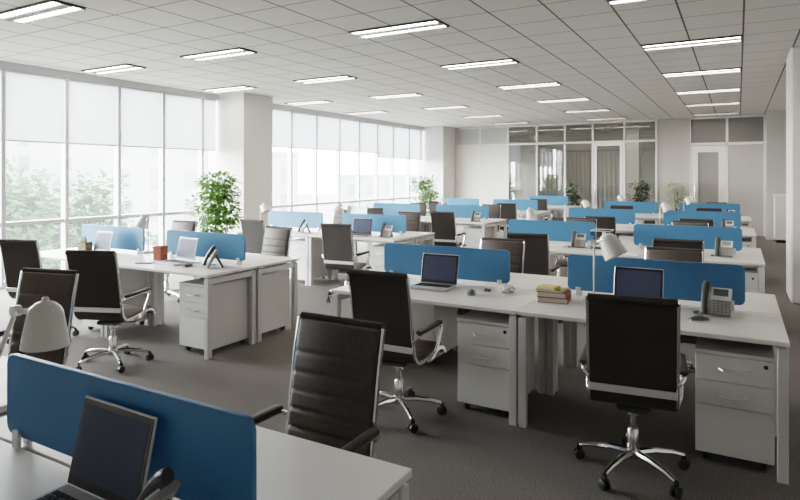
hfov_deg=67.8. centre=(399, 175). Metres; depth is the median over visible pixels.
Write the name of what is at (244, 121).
column
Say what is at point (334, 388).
office chair
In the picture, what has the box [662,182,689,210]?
potted plant
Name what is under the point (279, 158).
building
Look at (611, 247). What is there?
desk lamp
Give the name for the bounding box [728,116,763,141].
window
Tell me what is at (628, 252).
paper sheet
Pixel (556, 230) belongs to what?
screen
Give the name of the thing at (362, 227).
laptop
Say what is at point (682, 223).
office chair
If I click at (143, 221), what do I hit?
desk lamp
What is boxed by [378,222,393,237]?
desk phone
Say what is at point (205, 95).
window
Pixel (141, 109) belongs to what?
roller blind
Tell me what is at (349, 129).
roller blind
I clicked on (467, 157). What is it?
wall panel
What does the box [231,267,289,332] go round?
drawer pedestal
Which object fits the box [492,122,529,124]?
recessed light
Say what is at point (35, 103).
roller blind
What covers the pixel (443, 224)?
office chair
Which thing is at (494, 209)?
office chair
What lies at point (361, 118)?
window
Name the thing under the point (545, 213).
desk
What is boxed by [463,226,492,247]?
drawer pedestal
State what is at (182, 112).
roller blind
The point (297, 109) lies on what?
window
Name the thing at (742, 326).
desk
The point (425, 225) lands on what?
desk
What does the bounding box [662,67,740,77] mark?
recessed light
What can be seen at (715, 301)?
desk phone
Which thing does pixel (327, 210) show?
ground
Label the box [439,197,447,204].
desk lamp
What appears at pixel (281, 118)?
roller blind
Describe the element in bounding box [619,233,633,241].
drawer pedestal
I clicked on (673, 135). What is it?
wall
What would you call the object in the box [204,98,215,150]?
roller blind
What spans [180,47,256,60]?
recessed light
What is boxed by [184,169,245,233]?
potted plant
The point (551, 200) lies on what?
screen
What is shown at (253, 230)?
office chair
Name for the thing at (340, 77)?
recessed light
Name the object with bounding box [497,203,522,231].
office chair
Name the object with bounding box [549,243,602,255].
desk
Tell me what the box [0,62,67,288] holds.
window
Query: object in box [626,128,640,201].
trim
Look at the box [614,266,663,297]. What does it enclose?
laptop
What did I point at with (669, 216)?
screen
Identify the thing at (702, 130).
window
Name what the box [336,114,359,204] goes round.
window
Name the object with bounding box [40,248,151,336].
desk
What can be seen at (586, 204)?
desk lamp
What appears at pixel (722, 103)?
recessed light
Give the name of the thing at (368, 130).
roller blind
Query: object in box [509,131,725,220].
wall
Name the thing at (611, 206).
office chair
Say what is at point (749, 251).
desk
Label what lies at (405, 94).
recessed light
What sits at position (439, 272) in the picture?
laptop
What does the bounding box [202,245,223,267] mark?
desk phone
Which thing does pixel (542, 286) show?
book
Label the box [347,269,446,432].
office chair
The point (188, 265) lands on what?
computer mouse
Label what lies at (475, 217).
desk phone
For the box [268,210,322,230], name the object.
screen
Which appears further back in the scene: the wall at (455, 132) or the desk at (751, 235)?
the wall at (455, 132)
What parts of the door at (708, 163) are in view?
pane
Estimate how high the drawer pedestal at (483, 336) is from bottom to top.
0.630 m
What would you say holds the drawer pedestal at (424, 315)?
on the floor
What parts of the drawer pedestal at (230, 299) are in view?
drawer, drawer, drawer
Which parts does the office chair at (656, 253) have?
backrest, seat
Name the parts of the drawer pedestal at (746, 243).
drawer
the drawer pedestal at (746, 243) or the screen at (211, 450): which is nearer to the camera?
the screen at (211, 450)
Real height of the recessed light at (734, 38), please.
0.022 m
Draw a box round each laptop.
[32,395,157,499]
[93,231,113,250]
[155,237,198,265]
[352,218,372,236]
[410,253,458,291]
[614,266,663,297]
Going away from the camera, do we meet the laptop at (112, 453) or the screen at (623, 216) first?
the laptop at (112, 453)
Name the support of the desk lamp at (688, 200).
on the desk at (748, 221)
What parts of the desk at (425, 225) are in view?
leg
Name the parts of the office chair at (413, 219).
backrest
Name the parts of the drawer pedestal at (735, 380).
handle, handle, drawer, drawer, drawer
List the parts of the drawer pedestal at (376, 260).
drawer, drawer, drawer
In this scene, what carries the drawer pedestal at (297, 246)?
on the floor
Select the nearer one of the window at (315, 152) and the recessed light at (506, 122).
the window at (315, 152)
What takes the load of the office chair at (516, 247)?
on the floor
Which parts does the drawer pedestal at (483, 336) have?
drawer, drawer, handle, drawer, handle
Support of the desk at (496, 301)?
on the floor
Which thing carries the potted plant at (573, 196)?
on the floor
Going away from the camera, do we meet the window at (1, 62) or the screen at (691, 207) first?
the window at (1, 62)
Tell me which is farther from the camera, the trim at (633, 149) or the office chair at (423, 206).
the trim at (633, 149)
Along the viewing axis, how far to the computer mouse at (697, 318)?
3.51 m
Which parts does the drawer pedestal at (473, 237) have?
drawer, drawer, drawer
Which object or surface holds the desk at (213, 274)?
on the floor
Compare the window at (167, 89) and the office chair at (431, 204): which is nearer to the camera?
the window at (167, 89)
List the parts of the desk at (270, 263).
leg, leg, frame rail, leg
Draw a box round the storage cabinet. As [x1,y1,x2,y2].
[773,194,785,242]
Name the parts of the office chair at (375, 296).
rail, rail, armrest, seat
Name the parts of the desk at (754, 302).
leg, leg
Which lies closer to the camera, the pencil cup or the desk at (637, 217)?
the pencil cup
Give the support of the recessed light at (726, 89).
in the ceiling
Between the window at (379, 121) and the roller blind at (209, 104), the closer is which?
the roller blind at (209, 104)
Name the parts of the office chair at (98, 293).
rail, seat, rail, armrest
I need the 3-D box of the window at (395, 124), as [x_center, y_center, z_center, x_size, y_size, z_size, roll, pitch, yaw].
[0.002,-0.010,18.401,0.125,3.220,1.040,0,0,30]
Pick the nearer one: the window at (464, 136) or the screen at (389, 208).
the screen at (389, 208)
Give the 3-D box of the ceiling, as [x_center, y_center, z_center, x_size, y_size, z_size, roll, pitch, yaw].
[2.540,-1.670,10.748,12.200,0.100,25.200,0,0,30]
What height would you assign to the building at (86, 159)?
13.850 m
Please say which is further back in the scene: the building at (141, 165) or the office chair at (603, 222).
the building at (141, 165)
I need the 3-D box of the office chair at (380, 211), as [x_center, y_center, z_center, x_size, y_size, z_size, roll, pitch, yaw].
[-0.371,1.097,11.423,0.611,1.005,0.636,0,0,30]
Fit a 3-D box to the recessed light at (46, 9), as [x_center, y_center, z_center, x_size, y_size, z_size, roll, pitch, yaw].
[-3.577,-1.609,5.850,1.090,0.022,0.330,0,0,30]
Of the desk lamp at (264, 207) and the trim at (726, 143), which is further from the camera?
the trim at (726, 143)
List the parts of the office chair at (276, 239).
backrest, rail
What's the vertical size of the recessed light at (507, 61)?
0.022 m
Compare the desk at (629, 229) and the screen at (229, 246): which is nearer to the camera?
the screen at (229, 246)
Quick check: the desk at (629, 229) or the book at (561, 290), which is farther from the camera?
the desk at (629, 229)
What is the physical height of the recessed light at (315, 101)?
0.022 m
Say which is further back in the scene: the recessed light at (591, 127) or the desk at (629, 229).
the recessed light at (591, 127)
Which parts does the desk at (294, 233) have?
frame rail, leg, leg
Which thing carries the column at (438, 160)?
attached to the wall at (455, 132)
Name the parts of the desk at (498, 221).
leg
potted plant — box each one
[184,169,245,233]
[410,175,441,215]
[565,183,582,205]
[625,180,650,223]
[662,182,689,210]
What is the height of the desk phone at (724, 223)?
0.207 m
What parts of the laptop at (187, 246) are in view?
lid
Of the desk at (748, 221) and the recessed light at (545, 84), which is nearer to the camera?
the recessed light at (545, 84)
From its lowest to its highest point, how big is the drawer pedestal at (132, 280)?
0.630 m
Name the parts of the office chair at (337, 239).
rail, seat, rail, armrest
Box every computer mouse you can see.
[182,263,192,267]
[466,289,475,295]
[688,315,709,321]
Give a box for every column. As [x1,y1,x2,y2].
[208,92,272,233]
[421,126,454,200]
[786,46,799,303]
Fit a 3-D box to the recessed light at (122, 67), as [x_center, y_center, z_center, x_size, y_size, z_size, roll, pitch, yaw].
[-4.329,-1.609,8.980,1.090,0.022,0.330,0,0,30]
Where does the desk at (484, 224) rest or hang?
on the floor
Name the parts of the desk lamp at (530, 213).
lamp shade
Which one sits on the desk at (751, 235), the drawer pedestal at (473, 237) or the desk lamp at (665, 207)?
the desk lamp at (665, 207)
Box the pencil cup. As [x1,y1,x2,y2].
[153,245,167,259]
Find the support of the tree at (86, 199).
on the ground
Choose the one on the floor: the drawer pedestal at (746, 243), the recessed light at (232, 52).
the drawer pedestal at (746, 243)
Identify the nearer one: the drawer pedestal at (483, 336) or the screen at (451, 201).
the drawer pedestal at (483, 336)
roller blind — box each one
[0,68,0,140]
[6,69,64,143]
[69,78,117,145]
[121,86,161,148]
[165,92,200,149]
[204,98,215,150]
[273,108,290,147]
[293,111,315,149]
[318,115,338,150]
[340,118,358,151]
[360,121,376,153]
[378,123,392,158]
[394,126,408,158]
[410,128,419,159]
[421,130,422,159]
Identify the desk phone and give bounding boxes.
[137,467,180,499]
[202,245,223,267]
[297,219,310,232]
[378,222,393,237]
[471,211,480,221]
[568,230,585,247]
[694,281,732,317]
[711,237,732,256]
[721,218,733,226]
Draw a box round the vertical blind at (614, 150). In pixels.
[530,149,619,210]
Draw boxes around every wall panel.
[457,146,478,198]
[481,145,506,204]
[728,144,763,235]
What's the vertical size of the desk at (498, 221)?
0.740 m
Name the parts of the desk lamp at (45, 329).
arm, lamp shade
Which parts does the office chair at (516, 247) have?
seat, backrest, rail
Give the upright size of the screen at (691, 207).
0.290 m
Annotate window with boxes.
[0,61,3,288]
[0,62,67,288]
[61,72,119,269]
[114,80,164,225]
[159,87,202,244]
[198,93,217,231]
[273,104,291,207]
[287,106,316,239]
[313,110,339,211]
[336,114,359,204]
[356,117,377,205]
[374,120,393,202]
[390,122,409,202]
[406,125,420,203]
[417,127,423,202]
[457,129,478,144]
[481,128,506,143]
[691,118,725,142]
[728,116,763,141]
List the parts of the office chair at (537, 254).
rail, armrest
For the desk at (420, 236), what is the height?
0.740 m
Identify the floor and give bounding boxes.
[0,216,799,499]
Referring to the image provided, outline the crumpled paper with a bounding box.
[497,284,515,292]
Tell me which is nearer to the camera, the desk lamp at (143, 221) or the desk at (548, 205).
the desk lamp at (143, 221)
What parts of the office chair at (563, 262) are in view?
seat, backrest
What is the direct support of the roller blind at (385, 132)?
attached to the window at (379, 121)
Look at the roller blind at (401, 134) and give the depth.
18.40 m
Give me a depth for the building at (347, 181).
87.86 m
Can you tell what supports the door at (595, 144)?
in the wall at (673, 135)
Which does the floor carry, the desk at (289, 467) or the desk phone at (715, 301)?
the desk at (289, 467)
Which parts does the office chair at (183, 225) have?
backrest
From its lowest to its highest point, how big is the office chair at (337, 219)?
1.005 m
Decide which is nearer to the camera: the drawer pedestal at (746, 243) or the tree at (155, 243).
the drawer pedestal at (746, 243)
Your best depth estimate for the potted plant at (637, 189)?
16.65 m
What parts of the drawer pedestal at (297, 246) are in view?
drawer, drawer, drawer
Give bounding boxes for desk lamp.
[0,296,69,357]
[135,214,152,252]
[260,203,270,219]
[333,203,342,213]
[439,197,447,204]
[520,207,536,219]
[580,199,590,207]
[581,232,627,300]
[617,195,625,200]
[659,202,671,224]
[683,197,692,210]
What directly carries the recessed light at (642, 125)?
in the ceiling
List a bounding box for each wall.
[455,132,455,197]
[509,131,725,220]
[657,118,689,223]
[765,110,785,237]
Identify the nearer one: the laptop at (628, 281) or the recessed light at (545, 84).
the laptop at (628, 281)
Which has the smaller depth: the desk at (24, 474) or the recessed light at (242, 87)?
the desk at (24, 474)
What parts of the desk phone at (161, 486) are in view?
display panel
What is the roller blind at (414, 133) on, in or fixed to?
attached to the window at (411, 126)
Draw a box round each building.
[6,141,100,236]
[101,146,205,244]
[206,151,299,238]
[340,174,416,209]
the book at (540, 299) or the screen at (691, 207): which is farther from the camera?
the screen at (691, 207)
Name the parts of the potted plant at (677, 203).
stem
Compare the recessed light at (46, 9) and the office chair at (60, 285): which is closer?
the office chair at (60, 285)
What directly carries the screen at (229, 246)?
attached to the desk at (213, 274)
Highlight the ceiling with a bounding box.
[0,0,799,135]
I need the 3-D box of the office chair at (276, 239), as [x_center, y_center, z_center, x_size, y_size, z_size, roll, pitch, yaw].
[-1.590,1.097,6.768,0.611,1.005,0.636,0,0,36]
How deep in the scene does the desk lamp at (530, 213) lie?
7.88 m
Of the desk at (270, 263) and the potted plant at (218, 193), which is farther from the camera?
the potted plant at (218, 193)
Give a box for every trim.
[455,120,656,223]
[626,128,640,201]
[690,115,764,235]
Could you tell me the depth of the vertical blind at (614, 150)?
22.25 m
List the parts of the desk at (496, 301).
leg, frame rail, leg, leg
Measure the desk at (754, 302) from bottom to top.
0.740 m
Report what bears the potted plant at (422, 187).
on the floor
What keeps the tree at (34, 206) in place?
on the ground
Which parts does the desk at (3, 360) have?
frame rail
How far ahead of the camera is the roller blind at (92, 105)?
9.59 m
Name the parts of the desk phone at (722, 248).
display panel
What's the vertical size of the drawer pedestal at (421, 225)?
0.630 m
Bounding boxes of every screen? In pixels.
[7,353,256,499]
[82,224,144,253]
[167,230,245,263]
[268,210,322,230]
[342,213,405,235]
[373,203,419,214]
[384,243,509,286]
[436,204,488,220]
[439,198,478,204]
[493,199,537,210]
[508,219,595,245]
[529,196,567,205]
[568,254,744,310]
[569,208,634,225]
[604,201,657,214]
[634,224,741,253]
[663,210,740,227]
[680,203,739,211]
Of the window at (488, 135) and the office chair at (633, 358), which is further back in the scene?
the window at (488, 135)
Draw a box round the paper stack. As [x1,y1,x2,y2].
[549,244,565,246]
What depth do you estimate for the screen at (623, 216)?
10.31 m
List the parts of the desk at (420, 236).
leg, frame rail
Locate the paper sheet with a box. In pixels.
[625,251,644,255]
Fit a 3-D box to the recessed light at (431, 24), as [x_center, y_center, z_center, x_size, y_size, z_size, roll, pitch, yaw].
[-0.025,-1.609,6.535,1.090,0.022,0.330,0,0,30]
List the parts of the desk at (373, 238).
leg, leg, frame rail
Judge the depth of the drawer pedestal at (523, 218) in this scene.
13.88 m
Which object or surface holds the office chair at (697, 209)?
on the floor
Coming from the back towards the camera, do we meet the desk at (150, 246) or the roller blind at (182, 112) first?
the roller blind at (182, 112)
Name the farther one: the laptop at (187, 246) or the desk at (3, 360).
the laptop at (187, 246)
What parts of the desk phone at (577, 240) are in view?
display panel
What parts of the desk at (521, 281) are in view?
leg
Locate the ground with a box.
[54,194,335,249]
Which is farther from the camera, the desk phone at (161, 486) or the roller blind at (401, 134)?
the roller blind at (401, 134)
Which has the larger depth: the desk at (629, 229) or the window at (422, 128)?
the window at (422, 128)
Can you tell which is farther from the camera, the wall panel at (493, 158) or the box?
the wall panel at (493, 158)
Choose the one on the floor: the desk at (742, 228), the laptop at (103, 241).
the desk at (742, 228)
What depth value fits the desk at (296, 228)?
9.75 m
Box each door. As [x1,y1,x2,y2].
[594,143,622,207]
[691,146,725,202]
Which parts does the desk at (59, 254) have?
leg, leg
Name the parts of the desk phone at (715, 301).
display panel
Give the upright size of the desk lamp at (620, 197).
0.434 m
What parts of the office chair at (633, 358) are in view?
armrest, rail, rail, armrest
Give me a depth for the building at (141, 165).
47.03 m
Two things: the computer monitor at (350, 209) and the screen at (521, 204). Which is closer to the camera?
the computer monitor at (350, 209)
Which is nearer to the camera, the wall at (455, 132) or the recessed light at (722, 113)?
the recessed light at (722, 113)
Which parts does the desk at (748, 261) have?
frame rail, leg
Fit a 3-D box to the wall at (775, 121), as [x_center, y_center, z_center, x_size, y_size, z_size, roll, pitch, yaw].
[10.365,-0.010,14.986,1.980,3.220,1.300,0,0,30]
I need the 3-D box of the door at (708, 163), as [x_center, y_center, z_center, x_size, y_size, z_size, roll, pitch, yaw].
[8.497,0.380,16.405,0.840,2.420,0.117,0,0,30]
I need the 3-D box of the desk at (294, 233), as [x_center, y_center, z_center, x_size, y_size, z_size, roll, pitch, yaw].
[-1.832,1.230,9.307,1.456,0.740,0.616,0,0,30]
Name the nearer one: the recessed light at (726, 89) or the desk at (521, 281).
the desk at (521, 281)
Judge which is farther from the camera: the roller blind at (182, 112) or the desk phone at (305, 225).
the roller blind at (182, 112)
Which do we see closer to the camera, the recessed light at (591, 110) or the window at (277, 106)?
the window at (277, 106)
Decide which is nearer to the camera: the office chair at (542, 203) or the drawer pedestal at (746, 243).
the drawer pedestal at (746, 243)
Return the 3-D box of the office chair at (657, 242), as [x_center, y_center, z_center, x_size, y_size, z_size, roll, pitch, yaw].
[2.753,1.097,5.888,0.611,1.005,0.636,0,0,29]
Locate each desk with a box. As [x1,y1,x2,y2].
[0,355,7,416]
[0,415,411,499]
[0,440,102,499]
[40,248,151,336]
[77,245,196,278]
[104,256,256,359]
[158,254,298,341]
[234,229,330,284]
[280,226,316,230]
[308,233,415,285]
[331,279,545,425]
[335,231,434,278]
[366,218,427,250]
[407,273,570,366]
[420,218,495,244]
[429,218,506,238]
[517,206,573,218]
[517,211,543,219]
[517,294,789,484]
[519,210,550,220]
[548,205,578,207]
[549,241,629,245]
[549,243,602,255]
[555,281,780,391]
[556,226,633,270]
[616,223,658,226]
[619,248,764,293]
[624,242,761,254]
[635,213,662,215]
[635,215,662,220]
[660,224,754,230]
[741,218,751,227]
[742,231,755,247]
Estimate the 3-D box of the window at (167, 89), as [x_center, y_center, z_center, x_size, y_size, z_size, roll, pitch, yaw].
[-4.101,-0.010,11.180,0.125,3.220,0.930,0,0,30]
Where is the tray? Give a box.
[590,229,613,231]
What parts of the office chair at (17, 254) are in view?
rail, rail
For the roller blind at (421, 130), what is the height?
1.004 m
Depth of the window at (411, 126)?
18.83 m
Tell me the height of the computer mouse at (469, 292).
0.034 m
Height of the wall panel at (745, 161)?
2.450 m
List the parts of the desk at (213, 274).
leg, leg, frame rail, leg, leg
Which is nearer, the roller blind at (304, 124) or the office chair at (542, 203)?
the roller blind at (304, 124)
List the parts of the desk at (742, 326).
leg, leg, frame rail, leg, leg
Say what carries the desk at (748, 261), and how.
on the floor
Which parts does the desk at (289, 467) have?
frame rail, leg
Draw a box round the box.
[78,236,92,249]
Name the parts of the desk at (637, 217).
frame rail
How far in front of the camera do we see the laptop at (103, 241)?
6.61 m
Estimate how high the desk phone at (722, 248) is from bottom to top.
0.207 m
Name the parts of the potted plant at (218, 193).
stem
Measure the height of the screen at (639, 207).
0.290 m
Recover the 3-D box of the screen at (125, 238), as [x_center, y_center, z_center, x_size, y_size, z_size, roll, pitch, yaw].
[-3.285,0.715,6.789,1.120,0.290,0.048,0,0,30]
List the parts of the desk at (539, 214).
frame rail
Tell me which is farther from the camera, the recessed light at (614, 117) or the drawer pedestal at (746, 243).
the recessed light at (614, 117)
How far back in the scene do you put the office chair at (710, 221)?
8.24 m
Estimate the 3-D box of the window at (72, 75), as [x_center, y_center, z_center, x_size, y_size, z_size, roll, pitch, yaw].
[-4.985,-0.010,9.623,0.125,3.220,0.930,0,0,30]
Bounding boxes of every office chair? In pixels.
[0,239,78,343]
[0,268,79,365]
[65,250,155,372]
[164,220,196,302]
[240,219,288,256]
[250,312,385,457]
[261,226,292,263]
[320,223,371,302]
[333,209,346,223]
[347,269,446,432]
[367,208,383,258]
[397,212,420,243]
[409,203,426,215]
[428,201,440,215]
[430,211,465,246]
[456,237,524,350]
[482,204,500,234]
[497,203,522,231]
[507,232,562,322]
[530,199,552,220]
[555,217,596,266]
[573,293,690,499]
[584,216,620,240]
[610,205,633,235]
[645,246,702,372]
[652,238,703,262]
[671,221,708,226]
[679,218,713,226]
[696,208,721,211]
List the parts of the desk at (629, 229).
frame rail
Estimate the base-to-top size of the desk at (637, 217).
0.740 m
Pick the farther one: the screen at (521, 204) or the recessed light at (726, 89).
the screen at (521, 204)
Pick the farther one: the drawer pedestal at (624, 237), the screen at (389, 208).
the screen at (389, 208)
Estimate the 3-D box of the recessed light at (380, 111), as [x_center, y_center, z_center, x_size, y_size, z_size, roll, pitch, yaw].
[-0.847,-1.609,15.110,1.090,0.022,0.330,0,0,30]
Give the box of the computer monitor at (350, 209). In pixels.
[347,206,367,213]
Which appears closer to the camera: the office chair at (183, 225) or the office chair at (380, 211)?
the office chair at (183, 225)
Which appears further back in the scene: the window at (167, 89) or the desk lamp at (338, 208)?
the window at (167, 89)
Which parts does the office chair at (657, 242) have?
rail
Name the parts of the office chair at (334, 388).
armrest, rail, backrest, armrest, rail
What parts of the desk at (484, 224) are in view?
leg, frame rail, leg, leg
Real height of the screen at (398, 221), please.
0.290 m
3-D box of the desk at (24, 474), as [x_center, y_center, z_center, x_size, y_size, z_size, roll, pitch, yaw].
[-0.960,1.230,1.469,1.456,0.740,0.486,0,0,30]
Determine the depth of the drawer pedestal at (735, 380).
3.26 m
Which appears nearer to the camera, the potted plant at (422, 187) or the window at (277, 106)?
the window at (277, 106)
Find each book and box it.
[536,287,569,293]
[536,290,570,298]
[537,284,560,290]
[537,295,570,303]
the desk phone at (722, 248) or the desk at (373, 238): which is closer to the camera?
the desk phone at (722, 248)
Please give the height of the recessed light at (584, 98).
0.022 m
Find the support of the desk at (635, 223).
on the floor
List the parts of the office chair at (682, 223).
backrest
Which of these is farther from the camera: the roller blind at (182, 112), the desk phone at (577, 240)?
the roller blind at (182, 112)
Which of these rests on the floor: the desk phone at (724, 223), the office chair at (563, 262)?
the office chair at (563, 262)
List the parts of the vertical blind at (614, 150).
head rail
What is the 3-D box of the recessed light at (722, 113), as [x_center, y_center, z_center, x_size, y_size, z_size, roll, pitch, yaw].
[8.170,-1.609,15.394,1.090,0.022,0.330,0,0,30]
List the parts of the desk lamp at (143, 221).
lamp shade, arm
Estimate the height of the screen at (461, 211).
0.290 m
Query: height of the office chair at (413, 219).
1.005 m
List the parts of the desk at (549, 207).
frame rail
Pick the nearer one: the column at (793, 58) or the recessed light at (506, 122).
the column at (793, 58)
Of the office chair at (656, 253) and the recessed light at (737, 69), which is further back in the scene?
the recessed light at (737, 69)
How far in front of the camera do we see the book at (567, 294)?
4.04 m
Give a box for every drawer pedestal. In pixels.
[83,269,146,329]
[179,274,248,352]
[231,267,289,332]
[288,238,326,279]
[369,243,385,271]
[412,302,458,362]
[419,224,423,244]
[457,310,533,416]
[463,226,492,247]
[519,216,540,219]
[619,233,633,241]
[695,337,774,469]
[742,239,751,247]
[744,267,757,292]
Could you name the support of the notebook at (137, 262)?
on the desk at (213, 274)
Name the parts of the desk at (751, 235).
leg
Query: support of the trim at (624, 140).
attached to the wall at (673, 135)
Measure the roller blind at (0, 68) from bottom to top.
1.034 m
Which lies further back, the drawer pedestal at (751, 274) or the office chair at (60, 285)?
the drawer pedestal at (751, 274)
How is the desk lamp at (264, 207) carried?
on the desk at (294, 233)
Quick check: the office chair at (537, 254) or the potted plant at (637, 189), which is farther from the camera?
the potted plant at (637, 189)
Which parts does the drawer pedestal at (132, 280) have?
drawer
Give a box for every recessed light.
[0,0,85,23]
[81,64,145,74]
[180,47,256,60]
[201,85,256,92]
[284,100,332,104]
[293,75,357,83]
[345,110,387,114]
[348,19,448,38]
[368,93,422,98]
[421,105,468,109]
[440,58,518,69]
[461,114,503,117]
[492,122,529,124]
[496,82,561,89]
[534,129,566,130]
[535,97,589,102]
[563,109,610,112]
[571,127,604,129]
[584,117,626,120]
[606,0,649,5]
[614,125,650,127]
[641,34,742,50]
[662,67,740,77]
[675,88,740,94]
[685,102,739,106]
[692,112,739,115]
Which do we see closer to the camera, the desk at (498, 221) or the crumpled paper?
the crumpled paper
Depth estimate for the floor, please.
3.96 m
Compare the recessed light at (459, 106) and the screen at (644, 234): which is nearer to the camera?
the screen at (644, 234)
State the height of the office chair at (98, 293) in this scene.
1.005 m
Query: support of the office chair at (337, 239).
on the floor
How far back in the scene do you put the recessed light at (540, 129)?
20.64 m
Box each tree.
[6,156,103,268]
[6,179,53,265]
[26,169,150,267]
[52,222,166,268]
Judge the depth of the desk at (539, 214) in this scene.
14.02 m
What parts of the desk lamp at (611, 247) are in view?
arm, lamp shade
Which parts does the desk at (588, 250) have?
frame rail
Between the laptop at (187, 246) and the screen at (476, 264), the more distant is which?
the laptop at (187, 246)
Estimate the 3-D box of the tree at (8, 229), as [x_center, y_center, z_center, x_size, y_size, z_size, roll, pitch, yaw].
[-10.834,3.744,13.929,5.258,7.730,5.497,0,0,12]
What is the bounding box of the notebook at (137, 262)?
[135,262,154,263]
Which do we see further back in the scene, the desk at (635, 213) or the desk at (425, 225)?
the desk at (635, 213)
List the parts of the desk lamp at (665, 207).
lamp shade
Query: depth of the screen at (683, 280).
3.99 m
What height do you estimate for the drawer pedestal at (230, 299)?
0.630 m
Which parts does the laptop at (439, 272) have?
lid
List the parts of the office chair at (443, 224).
rail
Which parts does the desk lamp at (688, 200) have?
lamp shade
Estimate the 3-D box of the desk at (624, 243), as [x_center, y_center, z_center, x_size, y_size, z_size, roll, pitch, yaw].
[2.208,1.230,7.845,1.456,0.740,0.716,0,0,30]
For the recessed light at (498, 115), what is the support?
in the ceiling
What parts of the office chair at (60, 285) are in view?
rail, rail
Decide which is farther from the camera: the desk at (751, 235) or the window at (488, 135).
the window at (488, 135)
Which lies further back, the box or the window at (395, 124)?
the window at (395, 124)
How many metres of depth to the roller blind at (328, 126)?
15.12 m
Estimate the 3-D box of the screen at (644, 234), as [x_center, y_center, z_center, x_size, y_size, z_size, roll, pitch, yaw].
[3.277,0.715,6.822,1.120,0.290,0.048,0,0,30]
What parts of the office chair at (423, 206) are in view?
backrest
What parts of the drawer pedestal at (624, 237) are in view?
drawer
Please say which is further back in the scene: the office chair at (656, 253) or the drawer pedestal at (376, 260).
the drawer pedestal at (376, 260)
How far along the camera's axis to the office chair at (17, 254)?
5.64 m
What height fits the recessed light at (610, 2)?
0.022 m
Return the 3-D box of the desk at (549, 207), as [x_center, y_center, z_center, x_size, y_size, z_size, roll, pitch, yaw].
[4.091,1.230,16.777,1.456,0.740,0.616,0,0,30]
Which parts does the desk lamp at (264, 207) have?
lamp shade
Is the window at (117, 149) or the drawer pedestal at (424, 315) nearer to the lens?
the drawer pedestal at (424, 315)
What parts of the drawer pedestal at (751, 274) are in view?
drawer, drawer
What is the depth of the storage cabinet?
14.18 m

